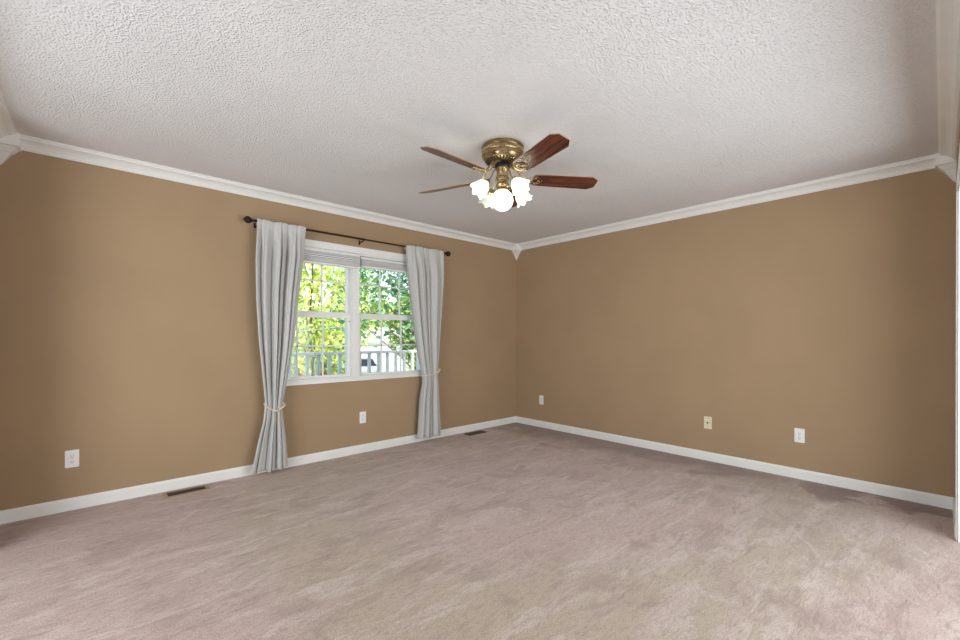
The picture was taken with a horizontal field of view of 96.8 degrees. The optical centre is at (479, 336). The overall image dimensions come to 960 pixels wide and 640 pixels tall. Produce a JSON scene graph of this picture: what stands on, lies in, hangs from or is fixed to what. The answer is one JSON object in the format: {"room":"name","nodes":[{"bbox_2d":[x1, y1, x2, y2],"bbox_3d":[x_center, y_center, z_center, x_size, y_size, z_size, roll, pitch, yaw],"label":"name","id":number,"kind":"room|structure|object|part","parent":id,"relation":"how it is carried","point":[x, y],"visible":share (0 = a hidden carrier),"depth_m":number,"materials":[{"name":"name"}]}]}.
{"room":"empty bedroom","nodes":[
{"label":"empty bedroom","id":0,"kind":"room"},
{"bbox_2d":[0,151,515,510],"bbox_3d":[-1.307,-0.047,4.338,5.096,2.440,0.160,0,0,-43],"label":"wall","id":1,"kind":"structure","parent":0,"point":[129,339],"depth_m":3.22,"materials":[{"name":"beige paint"}]},
{"bbox_2d":[0,132,21,164],"bbox_3d":[-2.937,-1.170,2.657,0.098,0.200,0.098,0,0,-43],"label":"trim","id":2,"kind":"structure","parent":1,"relation":"attached to","point":[9,145],"depth_m":2.64,"materials":[{"name":"white paint"}]},
{"bbox_2d":[65,449,78,467],"bbox_3d":[-2.761,0.824,2.883,0.070,0.118,0.008,0,0,-43],"label":"wall outlet","id":3,"kind":"object","parent":1,"relation":"attached to","point":[71,456],"visible":1,"depth_m":2.88,"materials":[{"name":"white plastic"}]},
{"bbox_2d":[0,416,515,523],"bbox_3d":[-1.251,1.132,4.274,4.776,0.082,0.013,0,0,-43],"label":"baseboard","id":4,"kind":"structure","parent":1,"relation":"attached to","point":[63,505],"depth_m":3.33,"materials":[{"name":"white paint"}]},
{"bbox_2d":[20,134,515,249],"bbox_3d":[-1.223,-1.229,4.249,4.580,0.076,0.083,0,0,-43],"label":"trim","id":5,"kind":"structure","parent":1,"relation":"attached to","point":[28,143],"depth_m":3.45,"materials":[{"name":"white paint"}]},
{"bbox_2d":[243,216,450,255],"bbox_3d":[-1.169,-0.968,4.273,2.189,0.070,0.120,0,0,-43],"label":"curtain rod","id":6,"kind":"object","parent":1,"relation":"attached to","point":[247,219],"visible":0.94,"depth_m":4.07,"materials":[{"name":"brown metal"}]},
{"bbox_2d":[251,218,305,474],"bbox_3d":[-1.741,0.075,3.693,0.449,2.139,0.102,0,0,-43],"label":"curtain","id":7,"kind":"object","parent":6,"relation":"hanging from","point":[280,246],"visible":1,"depth_m":3.66,"materials":[{"name":"grey fabric"}]},
{"bbox_2d":[263,402,285,411],"bbox_3d":[-1.782,0.599,3.682,0.189,0.073,0.161,0,0,-43],"label":"tieback","id":8,"kind":"object","parent":7,"relation":"attached to","point":[264,404],"visible":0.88,"depth_m":3.62,"materials":[{"name":"beige fabric"}]},
{"bbox_3d":[-1.520,-0.974,3.909,1.005,0.018,0.019,0,0,-43],"label":"rod","id":9,"kind":"part","parent":6,"relation":"part of","materials":[{"name":"brown metal"}]},
{"bbox_3d":[-0.794,-0.972,4.579,1.040,0.015,0.015,0,0,-43],"label":"rod","id":10,"kind":"part","parent":6,"relation":"part of","materials":[{"name":"brown metal"}]},
{"bbox_2d":[405,245,443,438],"bbox_3d":[-0.608,0.066,4.729,0.508,2.117,0.097,0,0,-39],"label":"curtain","id":11,"kind":"object","parent":6,"relation":"hanging from","point":[425,266],"visible":1,"depth_m":4.73,"materials":[{"name":"grey fabric"}]},
{"bbox_2d":[421,368,440,376],"bbox_3d":[-0.558,0.398,4.810,0.276,0.084,0.164,0,0,-43],"label":"tieback","id":12,"kind":"object","parent":11,"relation":"attached to","point":[438,368],"visible":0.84,"depth_m":4.72,"materials":[{"name":"beige fabric"}]},
{"bbox_2d":[286,239,421,385],"bbox_3d":[-1.296,-0.233,4.337,1.717,1.345,0.176,0,0,-43],"label":"window","id":13,"kind":"structure","parent":1,"relation":"in","point":[352,316],"depth_m":4.28,"materials":[{"name":"white paint"}]},
{"bbox_3d":[-1.607,0.078,4.028,0.790,0.633,0.030,0,0,-43],"label":"sash","id":14,"kind":"part","parent":13,"relation":"part of","materials":[{"name":"white plastic"}]},
{"bbox_3d":[-1.627,-0.509,4.051,0.790,0.629,0.030,0,0,-43],"label":"sash","id":15,"kind":"part","parent":13,"relation":"part of","materials":[{"name":"glass"}]},
{"bbox_2d":[303,247,359,268],"bbox_3d":[-1.528,-0.468,3.985,0.866,0.720,0.056,0,0,-43],"label":"window blind","id":16,"kind":"object","parent":13,"relation":"attached to","point":[317,256],"visible":0.5,"depth_m":4.06,"materials":[{"name":"white plastic"}]},
{"bbox_3d":[-1.529,-0.693,3.987,0.856,0.020,0.040,0,0,-43],"label":"rail","id":17,"kind":"part","parent":16,"relation":"part of","materials":[{"name":"white plastic"}]},
{"bbox_2d":[360,257,406,272],"bbox_3d":[-0.929,-0.454,4.586,0.781,0.720,0.055,0,0,-43],"label":"window blind","id":18,"kind":"object","parent":13,"relation":"attached to","point":[365,262],"visible":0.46,"depth_m":4.48,"materials":[{"name":"white plastic"}]},
{"bbox_3d":[-0.930,-0.716,4.588,0.771,0.020,0.040,0,0,-43],"label":"rail","id":19,"kind":"part","parent":18,"relation":"part of","materials":[{"name":"white plastic"}]},
{"bbox_3d":[-0.985,-0.508,4.644,0.791,0.629,0.030,0,0,-43],"label":"sash","id":20,"kind":"part","parent":13,"relation":"part of","materials":[{"name":"white plastic"}]},
{"bbox_3d":[-0.964,0.079,4.621,0.791,0.633,0.030,0,0,-43],"label":"sash","id":21,"kind":"part","parent":13,"relation":"part of","materials":[{"name":"white plastic"}]},
{"bbox_2d":[360,411,365,422],"bbox_3d":[-1.191,0.817,4.332,0.070,0.118,0.008,0,0,-43],"label":"wall outlet","id":22,"kind":"object","parent":1,"relation":"attached to","point":[362,414],"visible":1,"depth_m":4.33,"materials":[{"name":"white plastic"}]},
{"bbox_2d":[512,244,521,259],"bbox_3d":[0.501,-1.163,5.829,0.098,0.200,0.098,0,0,-43],"label":"trim","id":23,"kind":"structure","parent":1,"relation":"attached to","point":[516,250],"depth_m":5.81,"materials":[{"name":"white paint"}]},
{"bbox_2d":[0,0,937,243],"bbox_3d":[0.079,-1.339,1.172,7.636,0.150,7.271,0,0,-43],"label":"ceiling","id":24,"kind":"structure","parent":0,"point":[670,105],"depth_m":2.19,"materials":[{"name":"white paint"}]},
{"bbox_2d":[418,133,597,210],"bbox_3d":[0.120,-1.052,2.797,1.220,0.424,1.267,0,0,-43],"label":"ceiling fan","id":25,"kind":"object","parent":24,"relation":"hanging from","point":[501,154],"visible":1,"depth_m":2.75,"materials":[{"name":"brown wood"}]},
{"bbox_3d":[-0.233,-1.059,3.029,0.450,0.006,0.134,0,15,27],"label":"fan blade","id":26,"kind":"part","parent":25,"relation":"part of","materials":[{"name":"brown wood"}]},
{"bbox_3d":[-0.155,-1.058,2.530,0.450,0.006,0.134,0,15,-45],"label":"fan blade","id":27,"kind":"part","parent":25,"relation":"part of","materials":[{"name":"brown wood"}]},
{"bbox_3d":[-0.005,-0.953,2.728,0.120,0.122,0.117,0,0,7],"label":"lamp shade","id":28,"kind":"part","parent":25,"relation":"part of","materials":[{"name":"white glass"}]},
{"bbox_3d":[0.049,-0.953,2.990,0.117,0.122,0.120,0,0,8],"label":"lamp shade","id":29,"kind":"part","parent":25,"relation":"part of","materials":[{"name":"white glass"}]},
{"bbox_3d":[0.149,-0.909,2.833,0.140,0.140,0.140,0,0,-43],"label":"glass globe","id":30,"kind":"part","parent":25,"relation":"part of","materials":[{"name":"white glass"}]},
{"bbox_3d":[0.218,-1.058,3.258,0.134,0.006,0.450,-15,-2,9],"label":"fan blade","id":31,"kind":"part","parent":25,"relation":"part of","materials":[{"name":"brown wood"}]},
{"bbox_3d":[0.236,-0.974,2.703,0.042,0.061,0.060,0,0,-43],"label":"light bulb","id":32,"kind":"part","parent":25,"relation":"part of","materials":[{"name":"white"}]},
{"bbox_3d":[0.254,-0.953,2.678,0.117,0.122,0.120,0,0,7],"label":"lamp shade","id":33,"kind":"part","parent":25,"relation":"part of","materials":[{"name":"white glass"}]},
{"bbox_3d":[0.306,-0.953,2.935,0.120,0.122,0.117,0,0,8],"label":"lamp shade","id":34,"kind":"part","parent":25,"relation":"part of","materials":[{"name":"white glass"}]},
{"bbox_3d":[0.344,-1.057,2.450,0.134,0.006,0.450,17,-7,-26],"label":"fan blade","id":35,"kind":"part","parent":25,"relation":"part of","materials":[{"name":"brown wood"}]},
{"bbox_3d":[0.575,-1.057,2.900,0.450,0.006,0.134,0,-15,-9],"label":"fan blade","id":36,"kind":"part","parent":25,"relation":"part of","materials":[{"name":"brown wood"}]},
{"bbox_2d":[0,422,959,639],"bbox_3d":[0.121,1.236,1.018,7.496,0.120,6.981,0,0,-43],"label":"floor","id":37,"kind":"structure","parent":0,"point":[512,531],"depth_m":2.29,"materials":[{"name":"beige carpet"}]},
{"bbox_2d":[162,484,210,499],"bbox_3d":[-2.216,1.163,3.220,0.290,0.016,0.154,0,0,-43],"label":"floor vent","id":38,"kind":"object","parent":37,"relation":"in","point":[197,489],"visible":1,"depth_m":3.20,"materials":[{"name":"beige metal"}]},
{"bbox_2d":[168,486,205,495],"bbox_3d":[-2.216,1.166,3.220,0.238,0.007,0.086,0,0,-43],"label":"grille","id":39,"kind":"object","parent":38,"relation":"attached to","point":[197,488],"depth_m":3.22,"materials":[{"name":"brown metal"}]},
{"bbox_2d":[464,430,485,435],"bbox_3d":[-0.057,1.167,5.207,0.282,0.016,0.117,0,0,-43],"label":"floor vent","id":40,"kind":"object","parent":37,"relation":"in","point":[479,431],"visible":1,"depth_m":5.20,"materials":[{"name":"brown metal"}]},
{"bbox_2d":[516,169,955,497],"bbox_3d":[1.992,-0.040,4.402,0.160,2.440,4.221,0,0,-43],"label":"wall","id":41,"kind":"structure","parent":0,"point":[830,314],"depth_m":3.68,"materials":[{"name":"beige paint"}]},
{"bbox_2d":[539,395,542,404],"bbox_3d":[0.800,0.822,5.567,0.008,0.118,0.070,0,0,-43],"label":"wall outlet","id":42,"kind":"object","parent":41,"relation":"attached to","point":[540,396],"visible":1,"depth_m":5.57,"materials":[{"name":"white plastic"}]},
{"bbox_2d":[704,416,711,428],"bbox_3d":[2.176,0.819,4.071,0.016,0.118,0.070,0,0,-43],"label":"cable plate","id":43,"kind":"object","parent":41,"relation":"attached to","point":[707,420],"visible":1,"depth_m":4.07,"materials":[{"name":"beige plastic"}]},
{"bbox_2d":[518,154,934,249],"bbox_3d":[1.851,-1.223,4.378,0.083,0.076,3.865,0,0,-43],"label":"trim","id":44,"kind":"structure","parent":41,"relation":"attached to","point":[924,163],"depth_m":3.72,"materials":[{"name":"white paint"}]},
{"bbox_2d":[516,416,953,509],"bbox_3d":[1.871,1.138,4.402,0.013,0.082,4.061,0,0,-43],"label":"baseboard","id":45,"kind":"structure","parent":41,"relation":"attached to","point":[921,497],"depth_m":3.68,"materials":[{"name":"white paint"}]},
{"bbox_2d":[794,428,804,442],"bbox_3d":[2.662,0.821,3.550,0.008,0.118,0.070,0,0,-43],"label":"wall outlet","id":46,"kind":"object","parent":41,"relation":"attached to","point":[799,434],"visible":1,"depth_m":3.55,"materials":[{"name":"white plastic"}]},
{"bbox_2d":[956,125,959,312],"bbox_3d":[1.496,-0.041,1.182,4.936,2.440,0.160,0,0,-43],"label":"wall","id":47,"kind":"structure","parent":0,"point":[959,125],"depth_m":2.51,"materials":[{"name":"beige paint"}]},
{"bbox_2d":[935,153,956,181],"bbox_3d":[3.189,-1.158,2.917,0.098,0.200,0.098,0,0,-43],"label":"trim","id":48,"kind":"structure","parent":47,"relation":"attached to","point":[946,165],"depth_m":2.90,"materials":[{"name":"white paint"}]},
{"bbox_2d":[936,0,959,160],"bbox_3d":[1.475,-1.224,1.325,4.580,0.076,0.083,0,0,-43],"label":"trim","id":49,"kind":"structure","parent":47,"relation":"attached to","point":[947,11],"depth_m":1.99,"materials":[{"name":"white paint"}]},
{"bbox_2d":[953,498,954,536],"bbox_3d":[1.494,1.137,1.300,4.776,0.082,0.013,0,0,-43],"label":"baseboard","id":50,"kind":"structure","parent":47,"relation":"attached to","point":[954,498],"depth_m":2.71,"materials":[{"name":"white paint"}]},
{"bbox_2d":[955,146,959,540],"bbox_3d":[1.713,0.134,1.498,2.970,2.090,0.010,0,0,-43],"label":"door","id":51,"kind":"structure","parent":47,"relation":"in","point":[958,168],"depth_m":2.46,"materials":[{"name":"white paint"}]},
{"bbox_2d":[958,184,959,542],"bbox_3d":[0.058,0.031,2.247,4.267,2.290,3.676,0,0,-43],"label":"trim","id":52,"kind":"structure","parent":47,"relation":"attached to","point":[959,184],"depth_m":2.45,"materials":[{"name":"white paint"}]},
{"bbox_3d":[-1.690,-0.048,1.113,0.160,2.440,4.061,0,0,-43],"label":"wall","id":53,"kind":"structure","parent":0,"visible":0},
{"bbox_2d":[0,87,15,138],"bbox_3d":[-1.598,-1.230,1.196,0.083,0.076,3.865,0,0,-43],"label":"trim","id":54,"kind":"structure","parent":53,"relation":"attached to","point":[7,128],"depth_m":2.46,"materials":[{"name":"white paint"}]},
{"label":"outside","id":55,"kind":"structure","parent":0,"visible":0},
{"bbox_3d":[-1.525,1.407,5.336,8.000,0.170,1.593,0,0,-43],"label":"porch deck","id":56,"kind":"object","parent":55,"visible":0},
{"bbox_2d":[288,350,415,376],"bbox_3d":[-2.058,0.710,5.694,6.690,1.222,0.090,0,0,-43],"label":"porch railing","id":57,"kind":"object","parent":56,"relation":"on","point":[306,354],"visible":0.16,"depth_m":5.88,"materials":[{"name":"white paint"}]},
{"bbox_3d":[-2.427,0.779,5.353,0.085,1.084,0.080,0,0,-43],"label":"post","id":58,"kind":"part","parent":57,"relation":"part of","materials":[{"name":"white paint"}]},
{"bbox_3d":[-2.057,0.218,5.694,6.500,0.038,0.090,0,0,-43],"label":"rail","id":59,"kind":"part","parent":57,"relation":"part of","materials":[{"name":"white paint"}]},
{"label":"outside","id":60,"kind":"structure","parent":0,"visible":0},
{"bbox_2d":[382,367,408,371],"bbox_3d":[-6.343,3.075,34.053,4.115,0.035,21.693,0,0,-20],"label":"path","id":61,"kind":"structure","parent":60,"point":[383,368],"depth_m":40.11,"materials":[{"name":"concrete"}]},
{"bbox_2d":[344,357,376,372],"bbox_3d":[-9.217,2.327,32.988,1.800,1.450,4.510,0,0,-28],"label":"parked car","id":62,"kind":"object","parent":61,"relation":"on","point":[364,360],"visible":0.13,"depth_m":31.42,"materials":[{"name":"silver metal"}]},
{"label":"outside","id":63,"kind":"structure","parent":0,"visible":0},
{"bbox_2d":[300,356,410,374],"bbox_3d":[-2.536,2.645,61.724,160.000,0.850,85.845,0,0,-43],"label":"ground","id":64,"kind":"structure","parent":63,"point":[409,368],"depth_m":41.45,"materials":[{"name":"green plant"}]},
{"bbox_2d":[291,336,308,376],"bbox_3d":[-8.815,1.453,19.988,1.605,3.412,1.543,0,0,-43],"label":"shrub","id":65,"kind":"object","parent":64,"relation":"on","point":[302,336],"visible":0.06,"depth_m":20.25,"materials":[{"name":"green plant"}]},
{"bbox_2d":[291,269,314,376],"bbox_3d":[-7.261,0.022,14.507,3.280,5.923,3.013,0,0,-43],"label":"tree","id":66,"kind":"object","parent":64,"relation":"on","point":[307,287],"visible":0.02,"depth_m":14.90,"materials":[{"name":"green plant"}]},
{"bbox_2d":[298,334,315,374],"bbox_3d":[-10.205,1.442,25.016,1.585,3.430,1.496,0,0,-43],"label":"shrub","id":67,"kind":"object","parent":64,"relation":"on","point":[303,334],"visible":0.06,"depth_m":25.06,"materials":[{"name":"green plant"}]},
{"bbox_2d":[295,305,334,358],"bbox_3d":[-25.407,-1.064,59.829,10.585,8.385,7.418,0,0,-43],"label":"tree","id":68,"kind":"object","parent":64,"relation":"on","point":[317,320],"visible":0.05,"depth_m":59.28,"materials":[{"name":"green plant"}]},
{"bbox_2d":[310,337,340,375],"bbox_3d":[-7.583,1.454,21.020,1.582,3.417,1.537,0,0,-43],"label":"shrub","id":69,"kind":"object","parent":64,"relation":"on","point":[325,373],"visible":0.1,"depth_m":20.97,"materials":[{"name":"green plant"}]},
{"bbox_2d":[292,263,367,376],"bbox_3d":[-4.168,-0.146,10.457,2.959,5.563,2.385,0,0,-43],"label":"tree","id":70,"kind":"object","parent":64,"relation":"on","point":[315,273],"visible":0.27,"depth_m":10.47,"materials":[{"name":"green plant"}]},
{"bbox_2d":[309,267,391,373],"bbox_3d":[-5.292,-0.154,17.597,2.687,6.402,3.603,0,0,35],"label":"tree","id":71,"kind":"object","parent":64,"relation":"on","point":[373,308],"visible":0.26,"depth_m":17.32,"materials":[{"name":"green plant"}]},
{"bbox_2d":[332,327,410,366],"bbox_3d":[-11.157,0.983,47.000,9.200,4.140,6.800,0,0,0],"label":"building","id":72,"kind":"structure","parent":64,"relation":"on","point":[373,341],"depth_m":44.00,"materials":[{"name":"white"}]},
{"bbox_2d":[337,268,415,367],"bbox_3d":[-1.355,-0.119,8.740,3.251,5.063,2.042,0,0,-43],"label":"shade tree","id":73,"kind":"object","parent":64,"relation":"on","point":[393,292],"visible":0.17,"depth_m":8.40,"materials":[{"name":"green plant"}]},
{"bbox_2d":[361,300,402,326],"bbox_3d":[-13.936,-1.271,62.038,9.410,8.844,5.799,0,0,-43],"label":"tree","id":74,"kind":"object","parent":64,"relation":"on","point":[383,322],"visible":0.07,"depth_m":60.65,"materials":[{"name":"green plant"}]},
{"bbox_2d":[383,291,415,369],"bbox_3d":[-2.948,0.209,20.174,3.302,5.738,2.937,0,0,-43],"label":"tree","id":75,"kind":"object","parent":64,"relation":"on","point":[403,300],"visible":0.13,"depth_m":19.58,"materials":[{"name":"green plant"}]}
]}

